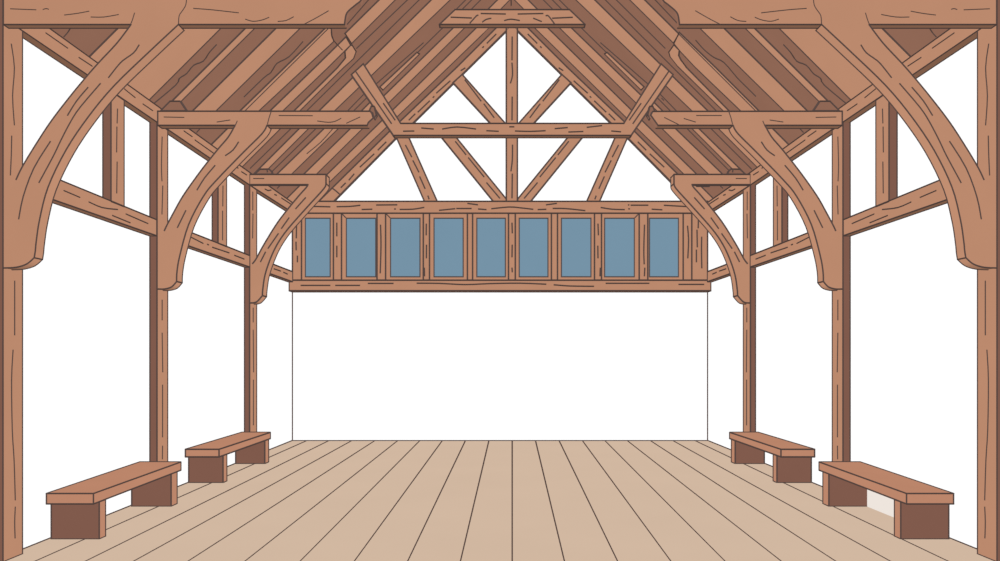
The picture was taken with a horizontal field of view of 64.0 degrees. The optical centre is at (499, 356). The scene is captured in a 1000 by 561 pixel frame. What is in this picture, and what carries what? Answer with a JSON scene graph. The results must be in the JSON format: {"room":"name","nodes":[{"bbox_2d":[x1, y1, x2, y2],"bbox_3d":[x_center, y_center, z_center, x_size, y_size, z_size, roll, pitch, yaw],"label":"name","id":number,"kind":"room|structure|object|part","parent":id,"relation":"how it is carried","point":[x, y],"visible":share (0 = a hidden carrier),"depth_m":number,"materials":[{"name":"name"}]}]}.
{"room":"timber-framed hall","nodes":[
{"label":"timber-framed hall","id":0,"kind":"room"},
{"bbox_2d":[23,39,291,548],"bbox_3d":[-4.142,-0.569,7.766,0.136,4.462,17.533,0,0,0],"label":"wall","id":1,"kind":"structure","parent":0,"point":[86,303],"depth_m":8.69,"materials":[{"name":"white paint"}]},
{"bbox_2d":[21,29,97,78],"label":"wall plate","id":2,"kind":"object","parent":1,"relation":"attached to","point":[54,45],"depth_m":7.30,"materials":[{"name":"wood"}]},
{"bbox_2d":[22,164,156,235],"bbox_3d":[-4.041,-1.510,8.009,0.104,0.217,2.631,0,0,0],"label":"wall rail","id":3,"kind":"object","parent":1,"relation":"attached to","point":[70,196],"visible":0.78,"depth_m":8.07,"materials":[{"name":"wood"}]},
{"bbox_2d":[102,95,124,206],"bbox_3d":[-4.042,-2.166,8.368,0.102,1.149,0.301,0,0,0],"label":"stud","id":4,"kind":"object","parent":1,"relation":"attached to","point":[113,117],"visible":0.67,"depth_m":8.30,"materials":[{"name":"wood"}]},
{"bbox_2d":[118,84,161,122],"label":"wall plate","id":5,"kind":"object","parent":1,"relation":"attached to","point":[135,101],"depth_m":8.90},
{"bbox_2d":[3,0,362,28],"bbox_3d":[-2.554,-2.798,6.474,2.900,0.309,0.083,0,0,0],"label":"beam","id":6,"kind":"structure","parent":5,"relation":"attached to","point":[17,14],"depth_m":6.44,"materials":[{"name":"wood"}]},
{"bbox_2d":[168,129,216,160],"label":"wall plate","id":7,"kind":"object","parent":1,"relation":"attached to","point":[188,138],"depth_m":10.47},
{"bbox_2d":[188,233,250,267],"bbox_3d":[-4.041,-1.525,11.204,0.111,0.219,3.177,0,0,0],"label":"wall rail","id":8,"kind":"object","parent":1,"relation":"attached to","point":[198,243],"visible":0.67,"depth_m":11.37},
{"bbox_2d":[212,179,226,246],"bbox_3d":[-4.042,-2.174,11.522,0.108,1.140,0.371,0,0,0],"label":"stud","id":9,"kind":"object","parent":1,"relation":"attached to","point":[219,197],"visible":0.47,"depth_m":11.45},
{"bbox_2d":[230,165,291,210],"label":"wall plate","id":10,"kind":"object","parent":1,"relation":"attached to","point":[240,174],"depth_m":13.68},
{"bbox_2d":[157,100,377,128],"bbox_3d":[-2.727,-2.850,9.401,2.564,0.347,0.162,0,0,0],"label":"beam","id":11,"kind":"structure","parent":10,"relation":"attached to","point":[174,115],"depth_m":9.33,"materials":[{"name":"wood"}]},
{"bbox_2d":[249,168,311,185],"bbox_3d":[-3.506,-2.889,12.846,1.019,0.295,0.158,0,0,0],"label":"beam","id":12,"kind":"structure","parent":10,"relation":"attached to","point":[262,176],"depth_m":12.78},
{"bbox_2d":[270,264,292,281],"bbox_3d":[-4.042,-1.548,14.276,0.116,0.226,2.298,0,0,0],"label":"wall rail","id":13,"kind":"object","parent":1,"relation":"attached to","point":[278,272],"visible":0.62,"depth_m":14.71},
{"bbox_2d":[7,440,992,560],"bbox_3d":[0.000,1.703,7.800,8.400,0.134,17.600,0,0,0],"label":"floor","id":14,"kind":"structure","parent":0,"point":[328,500],"depth_m":8.33,"materials":[{"name":"wood"}]},
{"bbox_2d":[0,18,22,560],"bbox_3d":[-4.042,-0.541,6.569,0.098,4.395,0.274,0,0,0],"label":"wall post","id":15,"kind":"object","parent":14,"relation":"on","point":[11,40],"visible":0.98,"depth_m":6.54,"materials":[{"name":"wood"}]},
{"bbox_2d":[3,24,184,269],"bbox_3d":[-3.291,-1.696,6.495,1.419,1.973,0.129,0,0,0],"label":"brace","id":16,"kind":"object","parent":15,"relation":"attached to","point":[28,205],"visible":1,"depth_m":6.44,"materials":[{"name":"wood"}]},
{"bbox_2d":[45,461,181,538],"bbox_3d":[-3.848,1.419,8.102,0.483,0.479,1.933,0,0,0],"label":"bench","id":17,"kind":"object","parent":14,"relation":"on","point":[77,510],"visible":1,"depth_m":7.55,"materials":[{"name":"wood"}]},
{"bbox_3d":[-3.848,1.250,8.102,0.483,0.139,1.933,0,0,0],"label":"seat","id":18,"kind":"part","parent":17,"relation":"part of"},
{"bbox_2d":[149,122,167,460],"bbox_3d":[-4.042,-0.541,9.477,0.104,4.401,0.314,0,0,0],"label":"wall post","id":19,"kind":"object","parent":14,"relation":"on","point":[158,137],"visible":0.71,"depth_m":9.33,"materials":[{"name":"wood"}]},
{"bbox_2d":[157,125,271,290],"bbox_3d":[-3.353,-1.746,9.409,1.294,1.930,0.181,0,0,0],"label":"brace","id":20,"kind":"object","parent":19,"relation":"attached to","point":[242,140],"visible":1,"depth_m":9.33,"materials":[{"name":"wood"}]},
{"bbox_2d":[185,432,270,482],"bbox_3d":[-3.855,1.421,11.488,0.475,0.484,2.325,0,0,0],"label":"bench","id":21,"kind":"object","parent":14,"relation":"on","point":[207,461],"visible":1,"depth_m":10.66,"materials":[{"name":"wood"}]},
{"bbox_3d":[-3.855,1.240,11.488,0.475,0.123,2.325,0,0,0],"label":"seat","id":22,"kind":"part","parent":21,"relation":"part of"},
{"bbox_2d":[244,185,256,431],"bbox_3d":[-4.042,-0.549,12.960,0.110,4.424,0.386,0,0,0],"label":"wall post","id":23,"kind":"object","parent":14,"relation":"on","point":[250,193],"visible":0.65,"depth_m":12.83,"materials":[{"name":"wood"}]},
{"bbox_2d":[250,174,329,304],"bbox_3d":[-3.386,-1.890,12.888,1.241,2.081,0.248,0,0,0],"label":"brace","id":24,"kind":"object","parent":23,"relation":"attached to","point":[261,267],"visible":1,"depth_m":12.78,"materials":[{"name":"wood"}]},
{"bbox_2d":[743,185,755,431],"bbox_3d":[4.042,-0.549,12.960,0.110,4.424,0.386,0,0,0],"label":"wall post","id":25,"kind":"object","parent":14,"relation":"on","point":[749,193],"visible":0.62,"depth_m":12.83,"materials":[{"name":"wood"}]},
{"bbox_2d":[670,174,749,304],"bbox_3d":[3.386,-1.890,12.888,1.241,2.081,0.248,0,0,0],"label":"brace","id":26,"kind":"object","parent":25,"relation":"attached to","point":[738,267],"visible":1,"depth_m":12.78,"materials":[{"name":"wood"}]},
{"bbox_2d":[729,432,814,482],"bbox_3d":[3.855,1.421,11.488,0.475,0.484,2.325,0,0,0],"label":"bench","id":27,"kind":"object","parent":14,"relation":"on","point":[792,461],"visible":1,"depth_m":10.66,"materials":[{"name":"wood"}]},
{"bbox_3d":[3.855,1.240,11.488,0.475,0.123,2.325,0,0,0],"label":"seat","id":28,"kind":"part","parent":27,"relation":"part of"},
{"bbox_2d":[832,122,850,460],"bbox_3d":[4.042,-0.541,9.477,0.104,4.401,0.314,0,0,0],"label":"wall post","id":29,"kind":"object","parent":14,"relation":"on","point":[841,137],"visible":0.68,"depth_m":9.33,"materials":[{"name":"wood"}]},
{"bbox_2d":[728,125,842,290],"bbox_3d":[3.353,-1.746,9.409,1.294,1.930,0.181,0,0,0],"label":"brace","id":30,"kind":"object","parent":29,"relation":"attached to","point":[757,140],"visible":1,"depth_m":9.33,"materials":[{"name":"wood"}]},
{"bbox_2d":[818,461,954,538],"bbox_3d":[3.848,1.419,8.102,0.483,0.479,1.933,0,0,0],"label":"bench","id":31,"kind":"object","parent":14,"relation":"on","point":[919,510],"visible":1,"depth_m":7.66,"materials":[{"name":"wood"}]},
{"bbox_3d":[4.060,1.481,8.095,0.020,0.338,1.460,0,0,0],"label":"panel","id":32,"kind":"part","parent":31,"relation":"part of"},
{"bbox_3d":[3.848,1.250,8.102,0.483,0.139,1.933,0,0,0],"label":"seat","id":33,"kind":"part","parent":31,"relation":"part of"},
{"bbox_2d":[977,18,999,560],"bbox_3d":[4.042,-0.541,6.569,0.098,4.395,0.274,0,0,0],"label":"wall post","id":34,"kind":"object","parent":14,"relation":"on","point":[988,40],"visible":0.98,"depth_m":6.54,"materials":[{"name":"wood"}]},
{"bbox_2d":[815,24,996,269],"bbox_3d":[3.291,-1.696,6.495,1.419,1.973,0.129,0,0,0],"label":"brace","id":35,"kind":"object","parent":34,"relation":"attached to","point":[971,205],"visible":1,"depth_m":6.44,"materials":[{"name":"wood"}]},
{"bbox_2d":[292,292,707,440],"bbox_3d":[0.000,-0.639,16.099,8.211,4.614,0.768,0,0,0],"label":"wall","id":36,"kind":"structure","parent":0,"point":[366,366],"depth_m":15.73,"materials":[{"name":"white paint"}]},
{"bbox_2d":[302,214,332,278],"bbox_3d":[-3.571,-2.157,15.683,0.649,1.332,0.096,0,0,0],"label":"window","id":37,"kind":"structure","parent":36,"relation":"in","point":[317,229],"depth_m":15.69,"materials":[{"name":"glass"}]},
{"bbox_3d":[-3.574,-2.147,15.703,0.524,1.184,0.030,0,0,0],"label":"pane","id":38,"kind":"part","parent":37,"relation":"part of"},
{"bbox_2d":[342,214,375,278],"bbox_3d":[-2.753,-2.157,15.683,0.720,1.332,0.096,0,0,0],"label":"window","id":39,"kind":"structure","parent":36,"relation":"in","point":[358,230],"depth_m":15.69,"materials":[{"name":"glass"}]},
{"bbox_2d":[386,214,421,278],"bbox_3d":[-1.869,-2.157,15.683,0.763,1.332,0.096,0,0,0],"label":"window","id":40,"kind":"structure","parent":36,"relation":"in","point":[403,231],"depth_m":15.69,"materials":[{"name":"glass"}]},
{"bbox_3d":[-1.858,-2.147,15.703,0.614,1.184,0.030,0,0,0],"label":"pane","id":41,"kind":"part","parent":40,"relation":"part of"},
{"bbox_2d":[430,214,466,278],"bbox_3d":[-1.008,-2.157,15.683,0.767,1.332,0.096,0,0,0],"label":"window","id":42,"kind":"structure","parent":36,"relation":"in","point":[448,232],"depth_m":15.69,"materials":[{"name":"glass"}]},
{"bbox_3d":[-1.008,-2.147,15.703,0.608,1.184,0.030,0,0,0],"label":"pane","id":43,"kind":"part","parent":42,"relation":"part of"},
{"bbox_2d":[473,214,507,278],"bbox_3d":[-0.185,-2.157,15.683,0.728,1.332,0.096,0,0,0],"label":"window","id":44,"kind":"structure","parent":36,"relation":"in","point":[490,231],"depth_m":15.69,"materials":[{"name":"glass"}]},
{"bbox_2d":[288,279,711,292],"bbox_3d":[0.000,-1.385,15.605,8.202,0.235,0.282,0,0,0],"label":"beam","id":45,"kind":"structure","parent":36,"relation":"attached to","point":[298,285],"depth_m":15.48,"materials":[{"name":"wood"}]},
{"bbox_2d":[292,221,301,278],"bbox_3d":[-3.968,-2.155,15.680,0.209,1.337,0.132,0,0,0],"label":"window post","id":46,"kind":"object","parent":45,"relation":"on","point":[297,232],"visible":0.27,"depth_m":15.63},
{"bbox_2d":[333,214,341,278],"bbox_3d":[-3.176,-2.155,15.680,0.190,1.337,0.132,0,0,0],"label":"window post","id":47,"kind":"object","parent":45,"relation":"on","point":[337,218],"visible":0.69,"depth_m":15.63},
{"bbox_2d":[376,214,385,278],"bbox_3d":[-2.320,-2.155,15.680,0.200,1.337,0.132,0,0,0],"label":"window post","id":48,"kind":"object","parent":45,"relation":"on","point":[380,218],"visible":0.78,"depth_m":15.63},
{"bbox_2d":[422,214,429,278],"bbox_3d":[-1.438,-2.155,15.680,0.153,1.337,0.132,0,0,0],"label":"window post","id":49,"kind":"object","parent":45,"relation":"on","point":[425,217],"visible":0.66,"depth_m":15.63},
{"bbox_2d":[467,214,472,278],"bbox_3d":[-0.586,-2.155,15.682,0.133,1.337,0.129,0,0,0],"label":"window post","id":50,"kind":"object","parent":45,"relation":"on","point":[469,216],"visible":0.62,"depth_m":15.63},
{"bbox_2d":[508,214,515,278],"bbox_3d":[0.233,-2.155,15.680,0.164,1.337,0.132,0,0,0],"label":"window post","id":51,"kind":"object","parent":45,"relation":"on","point":[511,217],"visible":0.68,"depth_m":15.63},
{"bbox_2d":[551,214,557,278],"bbox_3d":[1.064,-2.155,15.682,0.151,1.337,0.129,0,0,0],"label":"window post","id":52,"kind":"object","parent":45,"relation":"on","point":[554,217],"visible":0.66,"depth_m":15.63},
{"bbox_2d":[594,214,601,278],"bbox_3d":[1.915,-2.155,15.680,0.168,1.337,0.132,0,0,0],"label":"window post","id":53,"kind":"object","parent":45,"relation":"on","point":[597,217],"visible":0.7,"depth_m":15.63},
{"bbox_2d":[638,214,648,278],"bbox_3d":[2.804,-2.155,15.680,0.200,1.337,0.132,0,0,0],"label":"window post","id":54,"kind":"object","parent":45,"relation":"on","point":[643,219],"visible":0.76,"depth_m":15.63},
{"bbox_2d":[682,214,692,278],"bbox_3d":[3.664,-2.155,15.680,0.200,1.337,0.132,0,0,0],"label":"window post","id":55,"kind":"object","parent":45,"relation":"on","point":[687,256],"visible":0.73,"depth_m":15.63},
{"bbox_2d":[692,214,707,278],"bbox_3d":[3.902,-2.155,15.680,0.340,1.337,0.132,0,0,0],"label":"window post","id":56,"kind":"object","parent":45,"relation":"on","point":[700,234],"visible":0.56,"depth_m":15.63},
{"bbox_2d":[308,201,707,213],"bbox_3d":[0.000,-2.919,15.660,8.124,0.263,0.172,0,0,0],"label":"beam","id":57,"kind":"structure","parent":36,"relation":"attached to","point":[322,207],"depth_m":15.59,"materials":[{"name":"wood"}]},
{"bbox_2d":[516,214,550,278],"bbox_3d":[0.652,-2.157,15.683,0.732,1.332,0.096,0,0,0],"label":"window","id":58,"kind":"structure","parent":36,"relation":"in","point":[533,231],"depth_m":15.69,"materials":[{"name":"glass"}]},
{"bbox_3d":[0.659,-2.147,15.703,0.600,1.184,0.030,0,0,0],"label":"pane","id":59,"kind":"part","parent":58,"relation":"part of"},
{"bbox_2d":[558,214,593,278],"bbox_3d":[1.486,-2.157,15.683,0.749,1.332,0.096,0,0,0],"label":"window","id":60,"kind":"structure","parent":36,"relation":"in","point":[575,231],"depth_m":15.69,"materials":[{"name":"glass"}]},
{"bbox_3d":[1.494,-2.147,15.703,0.616,1.184,0.030,0,0,0],"label":"pane","id":61,"kind":"part","parent":60,"relation":"part of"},
{"bbox_2d":[602,214,637,278],"bbox_3d":[2.354,-2.157,15.683,0.763,1.332,0.096,0,0,0],"label":"window","id":62,"kind":"structure","parent":36,"relation":"in","point":[619,231],"depth_m":15.69,"materials":[{"name":"glass"}]},
{"bbox_2d":[649,214,681,278],"bbox_3d":[3.237,-2.157,15.683,0.718,1.332,0.096,0,0,0],"label":"window","id":63,"kind":"structure","parent":36,"relation":"in","point":[665,230],"depth_m":15.69,"materials":[{"name":"glass"}]},
{"bbox_2d":[52,0,947,197],"bbox_3d":[0.041,-4.977,7.802,8.782,4.654,17.607,0,0,0],"label":"ceiling","id":64,"kind":"structure","parent":0,"point":[399,12],"depth_m":12.48,"materials":[{"name":"wood"}]},
{"bbox_2d":[89,29,220,99],"bbox_3d":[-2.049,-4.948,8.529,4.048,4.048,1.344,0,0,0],"label":"rafter","id":65,"kind":"object","parent":64,"relation":"attached to","point":[170,61],"visible":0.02,"depth_m":8.91,"materials":[{"name":"wood"}]},
{"bbox_2d":[172,29,253,101],"bbox_3d":[-2.093,-4.904,9.669,4.123,4.122,0.170,0,0,-1],"label":"rafter","id":66,"kind":"object","parent":64,"relation":"attached to","point":[244,33],"visible":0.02,"depth_m":9.65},
{"bbox_2d":[211,129,279,165],"bbox_3d":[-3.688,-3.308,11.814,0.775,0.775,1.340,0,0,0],"label":"rafter","id":67,"kind":"object","parent":64,"relation":"attached to","point":[219,140],"visible":0.12,"depth_m":12.37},
{"bbox_2d":[193,29,299,109],"bbox_3d":[-2.015,-4.981,10.368,3.963,3.963,0.558,0,0,0],"label":"rafter","id":68,"kind":"object","parent":64,"relation":"attached to","point":[276,38],"visible":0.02,"depth_m":10.31,"materials":[{"name":"wood"}]},
{"bbox_2d":[253,129,307,173],"bbox_3d":[-3.538,-3.458,13.163,0.966,0.967,0.305,0,0,0],"label":"rafter","id":69,"kind":"object","parent":64,"relation":"attached to","point":[298,133],"visible":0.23,"depth_m":13.15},
{"bbox_2d":[240,29,333,109],"bbox_3d":[-3.042,-3.964,11.315,1.353,1.344,0.517,0,0,-3],"label":"rafter","id":70,"kind":"object","parent":64,"relation":"attached to","point":[322,40],"visible":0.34,"depth_m":11.29,"materials":[{"name":"wood"}]},
{"bbox_2d":[287,186,305,201],"bbox_3d":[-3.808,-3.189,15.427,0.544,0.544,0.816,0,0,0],"label":"rafter","id":71,"kind":"object","parent":64,"relation":"attached to","point":[298,190],"visible":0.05,"depth_m":15.19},
{"bbox_2d":[276,129,337,173],"bbox_3d":[-3.372,-3.625,14.041,1.265,1.238,0.531,0,0,-3],"label":"rafter","id":72,"kind":"object","parent":64,"relation":"attached to","point":[311,147],"visible":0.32,"depth_m":14.04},
{"bbox_2d":[270,36,350,109],"bbox_3d":[-2.873,-4.124,11.928,1.257,1.243,0.357,0,0,-2],"label":"rafter","id":73,"kind":"object","parent":64,"relation":"attached to","point":[336,52],"visible":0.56,"depth_m":11.92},
{"bbox_2d":[294,44,356,109],"bbox_3d":[-2.769,-4.228,12.336,1.087,1.087,0.466,0,0,0],"label":"rafter","id":74,"kind":"object","parent":64,"relation":"attached to","point":[349,54],"visible":0.66,"depth_m":12.42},
{"bbox_2d":[362,103,370,109],"bbox_3d":[-2.433,-4.563,14.691,0.455,0.455,0.357,0,0,0],"label":"rafter","id":75,"kind":"object","parent":64,"relation":"attached to","point":[368,105],"visible":0.05,"depth_m":14.59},
{"bbox_2d":[344,0,394,43],"bbox_3d":[-1.162,-5.834,11.888,2.244,2.244,0.438,0,0,0],"label":"rafter","id":76,"kind":"object","parent":64,"relation":"attached to","point":[379,6],"visible":1,"depth_m":11.89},
{"bbox_2d":[303,28,464,173],"bbox_3d":[-2.132,-4.866,15.058,3.315,3.293,0.527,0,0,-3],"label":"rafter","id":77,"kind":"object","parent":64,"relation":"attached to","point":[452,33],"visible":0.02,"depth_m":15.03,"materials":[{"name":"wood"}]},
{"bbox_2d":[319,0,449,109],"bbox_3d":[-1.578,-5.420,13.436,3.074,3.063,0.668,0,0,-1],"label":"rafter","id":78,"kind":"object","parent":64,"relation":"attached to","point":[431,8],"visible":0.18,"depth_m":13.37,"materials":[{"name":"wood"}]},
{"bbox_2d":[379,52,419,90],"bbox_3d":[-1.814,-5.183,14.443,0.723,0.723,0.272,0,0,0],"label":"rafter","id":79,"kind":"object","parent":64,"relation":"attached to","point":[413,57],"visible":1,"depth_m":14.48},
{"bbox_2d":[327,28,488,181],"bbox_3d":[-1.830,-5.161,16.009,3.701,3.654,0.612,0,0,-5],"label":"rafter","id":80,"kind":"object","parent":64,"relation":"attached to","point":[473,36],"visible":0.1,"depth_m":16.06,"materials":[{"name":"wood"}]},
{"bbox_2d":[488,0,509,8],"bbox_3d":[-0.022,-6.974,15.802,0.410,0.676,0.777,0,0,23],"label":"rafter","id":81,"kind":"object","parent":64,"relation":"attached to","point":[498,4],"visible":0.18,"depth_m":15.81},
{"bbox_2d":[393,123,631,138],"bbox_3d":[0.198,-3.636,12.843,3.828,0.218,0.158,0,0,0],"label":"beam","id":82,"kind":"structure","parent":64,"relation":"attached to","point":[405,130],"depth_m":12.78,"materials":[{"name":"wood"}]},
{"bbox_2d":[350,63,400,135],"bbox_3d":[-1.981,-4.112,12.828,0.818,1.170,0.128,0,0,0],"label":"strut","id":83,"kind":"object","parent":82,"relation":"attached to","point":[362,77],"visible":0.96,"depth_m":12.78,"materials":[{"name":"wood"}]},
{"bbox_2d":[623,63,673,137],"bbox_3d":[2.371,-4.112,12.828,0.818,1.170,0.128,0,0,0],"label":"strut","id":84,"kind":"object","parent":82,"relation":"attached to","point":[662,75],"visible":0.98,"depth_m":12.78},
{"bbox_2d":[439,9,585,27],"bbox_3d":[0.211,-5.893,13.928,2.553,0.286,0.161,0,0,0],"label":"top collar","id":85,"kind":"object","parent":64,"relation":"attached to","point":[458,18],"visible":1,"depth_m":13.87,"materials":[{"name":"wood"}]},
{"bbox_2d":[514,0,537,8],"bbox_3d":[0.507,-6.919,15.675,0.413,0.704,0.831,0,0,-21],"label":"rafter","id":86,"kind":"object","parent":64,"relation":"attached to","point":[524,4],"visible":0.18,"depth_m":15.68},
{"bbox_2d":[535,28,709,186],"bbox_3d":[2.304,-5.135,15.977,3.641,3.640,0.634,0,0,3],"label":"rafter","id":87,"kind":"object","parent":64,"relation":"attached to","point":[551,37],"visible":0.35,"depth_m":15.98,"materials":[{"name":"wood"}]},
{"bbox_2d":[604,52,644,90],"bbox_3d":[2.229,-5.141,14.328,0.709,0.719,0.275,0,0,0],"label":"rafter","id":88,"kind":"object","parent":64,"relation":"attached to","point":[611,58],"visible":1,"depth_m":14.37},
{"bbox_2d":[559,28,722,173],"bbox_3d":[2.575,-4.822,14.922,3.308,3.295,0.588,0,0,4],"label":"rafter","id":89,"kind":"object","parent":64,"relation":"attached to","point":[613,74],"visible":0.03,"depth_m":14.92,"materials":[{"name":"wood"}]},
{"bbox_2d":[576,0,708,110],"bbox_3d":[1.768,-5.558,13.247,3.467,3.473,0.679,0,0,2],"label":"rafter","id":90,"kind":"object","parent":64,"relation":"attached to","point":[594,8],"visible":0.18,"depth_m":13.18,"materials":[{"name":"wood"}]},
{"bbox_2d":[630,0,678,42],"bbox_3d":[1.314,-5.896,11.656,2.550,2.579,0.462,0,0,0],"label":"rafter","id":91,"kind":"object","parent":64,"relation":"attached to","point":[645,7],"visible":1,"depth_m":11.65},
{"bbox_2d":[653,103,662,110],"bbox_3d":[2.852,-4.529,14.579,0.440,0.454,0.362,0,0,0],"label":"rafter","id":92,"kind":"object","parent":64,"relation":"attached to","point":[655,105],"visible":0.05,"depth_m":14.48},
{"bbox_2d":[668,44,729,110],"bbox_3d":[3.092,-4.163,12.137,1.045,1.047,0.548,0,0,0],"label":"rafter","id":93,"kind":"object","parent":64,"relation":"attached to","point":[674,53],"visible":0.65,"depth_m":12.27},
{"bbox_2d":[694,186,712,200],"bbox_3d":[4.050,-3.408,16.443,0.542,0.579,0.953,0,0,0],"label":"rafter","id":94,"kind":"object","parent":64,"relation":"attached to","point":[701,190],"visible":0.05,"depth_m":16.17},
{"bbox_2d":[673,31,758,110],"bbox_3d":[3.166,-4.024,11.630,1.250,1.272,0.572,0,0,0],"label":"rafter","id":95,"kind":"object","parent":64,"relation":"attached to","point":[687,49],"visible":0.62,"depth_m":11.60,"materials":[{"name":"wood"}]},
{"bbox_2d":[692,129,740,168],"bbox_3d":[3.716,-3.635,13.835,0.997,1.008,0.292,0,0,0],"label":"rafter","id":96,"kind":"object","parent":64,"relation":"attached to","point":[699,132],"visible":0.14,"depth_m":13.85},
{"bbox_2d":[700,29,806,109],"bbox_3d":[2.038,-5.065,10.529,4.008,4.062,0.650,0,0,0],"label":"rafter","id":97,"kind":"object","parent":64,"relation":"attached to","point":[722,38],"visible":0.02,"depth_m":10.46,"materials":[{"name":"wood"}]},
{"bbox_2d":[719,129,788,166],"bbox_3d":[3.881,-3.374,12.269,0.872,1.001,1.640,0,0,0],"label":"rafter","id":98,"kind":"object","parent":64,"relation":"attached to","point":[780,140],"visible":0.12,"depth_m":12.91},
{"bbox_2d":[746,29,827,101],"bbox_3d":[2.100,-4.931,9.717,4.138,4.156,0.193,0,0,1],"label":"rafter","id":99,"kind":"object","parent":64,"relation":"attached to","point":[755,33],"visible":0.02,"depth_m":9.70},
{"bbox_2d":[779,29,910,99],"bbox_3d":[2.049,-4.948,8.529,4.048,4.048,1.344,0,0,0],"label":"rafter","id":100,"kind":"object","parent":64,"relation":"attached to","point":[829,61],"visible":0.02,"depth_m":8.91,"materials":[{"name":"wood"}]},
{"bbox_2d":[337,34,679,200],"bbox_3d":[0.000,-4.850,16.498,8.600,4.600,0.100,0,0,0],"label":"wall","id":101,"kind":"structure","parent":0,"point":[389,178],"depth_m":16.45,"materials":[{"name":"white paint"}]},
{"bbox_2d":[320,28,508,200],"bbox_3d":[-1.752,-4.979,16.417,4.072,3.723,0.086,0,0,0],"label":"rafter","id":102,"kind":"object","parent":101,"relation":"attached to","point":[440,89],"visible":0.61,"depth_m":16.39,"materials":[{"name":"wood"}]},
{"bbox_2d":[396,138,437,200],"bbox_3d":[-1.721,-3.882,16.409,0.954,1.528,0.081,0,0,0],"label":"strut","id":103,"kind":"object","parent":101,"relation":"attached to","point":[407,148],"visible":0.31,"depth_m":16.39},
{"bbox_2d":[441,138,505,200],"bbox_3d":[-0.591,-3.887,16.409,1.476,1.539,0.081,0,0,0],"label":"diagonal brace","id":104,"kind":"object","parent":101,"relation":"attached to","point":[458,149],"visible":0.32,"depth_m":16.39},
{"bbox_2d":[452,74,504,122],"bbox_3d":[-0.428,-5.251,16.409,1.105,1.112,0.081,0,0,0],"label":"diagonal brace","id":105,"kind":"object","parent":101,"relation":"attached to","point":[462,84],"visible":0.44,"depth_m":16.39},
{"bbox_2d":[505,28,517,200],"bbox_3d":[0.243,-4.996,16.399,0.260,3.760,0.074,0,0,0],"label":"post","id":106,"kind":"object","parent":101,"relation":"attached to","point":[511,35],"visible":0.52,"depth_m":16.38,"materials":[{"name":"wood"}]},
{"bbox_2d":[518,74,571,122],"bbox_3d":[0.920,-5.251,16.409,1.105,1.112,0.081,0,0,0],"label":"diagonal brace","id":107,"kind":"object","parent":101,"relation":"attached to","point":[560,84],"visible":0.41,"depth_m":16.39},
{"bbox_2d":[518,138,582,200],"bbox_3d":[1.083,-3.887,16.409,1.476,1.539,0.081,0,0,0],"label":"diagonal brace","id":108,"kind":"object","parent":101,"relation":"attached to","point":[560,155],"visible":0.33,"depth_m":16.39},
{"bbox_2d":[515,28,677,181],"bbox_3d":[2.244,-4.979,16.417,4.072,3.723,0.086,0,0,0],"label":"rafter","id":109,"kind":"object","parent":101,"relation":"attached to","point":[527,34],"visible":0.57,"depth_m":16.39,"materials":[{"name":"wood"}]},
{"bbox_2d":[586,138,627,200],"bbox_3d":[2.212,-3.882,16.409,0.954,1.528,0.081,0,0,0],"label":"strut","id":110,"kind":"object","parent":101,"relation":"attached to","point":[616,148],"visible":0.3,"depth_m":16.39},
{"bbox_2d":[708,39,976,548],"bbox_3d":[4.142,-0.569,7.766,0.136,4.462,17.533,0,0,0],"label":"wall","id":111,"kind":"structure","parent":0,"point":[914,304],"depth_m":8.64,"materials":[{"name":"white paint"}]},
{"bbox_2d":[707,264,729,281],"bbox_3d":[4.042,-1.548,14.276,0.116,0.226,2.298,0,0,0],"label":"wall rail","id":112,"kind":"object","parent":111,"relation":"attached to","point":[720,272],"visible":0.58,"depth_m":14.71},
{"bbox_2d":[708,165,769,210],"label":"wall plate","id":113,"kind":"object","parent":111,"relation":"attached to","point":[759,174],"depth_m":13.68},
{"bbox_2d":[688,168,750,185],"bbox_3d":[3.506,-2.889,12.846,1.019,0.295,0.158,0,0,0],"label":"beam","id":114,"kind":"structure","parent":113,"relation":"attached to","point":[734,176],"depth_m":12.78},
{"bbox_2d":[646,100,842,128],"bbox_3d":[2.868,-2.850,9.401,2.282,0.347,0.162,0,0,0],"label":"beam","id":115,"kind":"structure","parent":113,"relation":"attached to","point":[825,115],"depth_m":9.33,"materials":[{"name":"wood"}]},
{"bbox_2d":[749,233,811,267],"bbox_3d":[4.041,-1.525,11.204,0.111,0.219,3.177,0,0,0],"label":"wall rail","id":116,"kind":"object","parent":111,"relation":"attached to","point":[801,243],"visible":0.66,"depth_m":11.37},
{"bbox_2d":[773,179,787,246],"bbox_3d":[4.042,-2.174,11.522,0.108,1.140,0.371,0,0,0],"label":"stud","id":117,"kind":"object","parent":111,"relation":"attached to","point":[780,197],"visible":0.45,"depth_m":11.45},
{"bbox_2d":[783,129,831,160],"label":"wall plate","id":118,"kind":"object","parent":111,"relation":"attached to","point":[811,138],"depth_m":10.47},
{"bbox_2d":[838,84,881,122],"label":"wall plate","id":119,"kind":"object","parent":111,"relation":"attached to","point":[864,101],"depth_m":8.90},
{"bbox_2d":[661,0,996,28],"bbox_3d":[2.651,-2.798,6.474,2.707,0.309,0.083,0,0,0],"label":"beam","id":120,"kind":"structure","parent":119,"relation":"attached to","point":[689,14],"depth_m":6.44,"materials":[{"name":"wood"}]},
{"bbox_2d":[875,95,897,206],"bbox_3d":[4.042,-2.166,8.368,0.102,1.149,0.301,0,0,0],"label":"stud","id":121,"kind":"object","parent":111,"relation":"attached to","point":[886,117],"visible":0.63,"depth_m":8.30,"materials":[{"name":"wood"}]},
{"bbox_2d":[843,164,977,235],"bbox_3d":[4.041,-1.510,8.009,0.104,0.217,2.631,0,0,0],"label":"wall rail","id":122,"kind":"object","parent":111,"relation":"attached to","point":[929,196],"visible":0.7,"depth_m":8.07,"materials":[{"name":"wood"}]},
{"bbox_2d":[902,29,978,78],"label":"wall plate","id":123,"kind":"object","parent":111,"relation":"attached to","point":[945,45],"depth_m":7.30,"materials":[{"name":"wood"}]}
]}

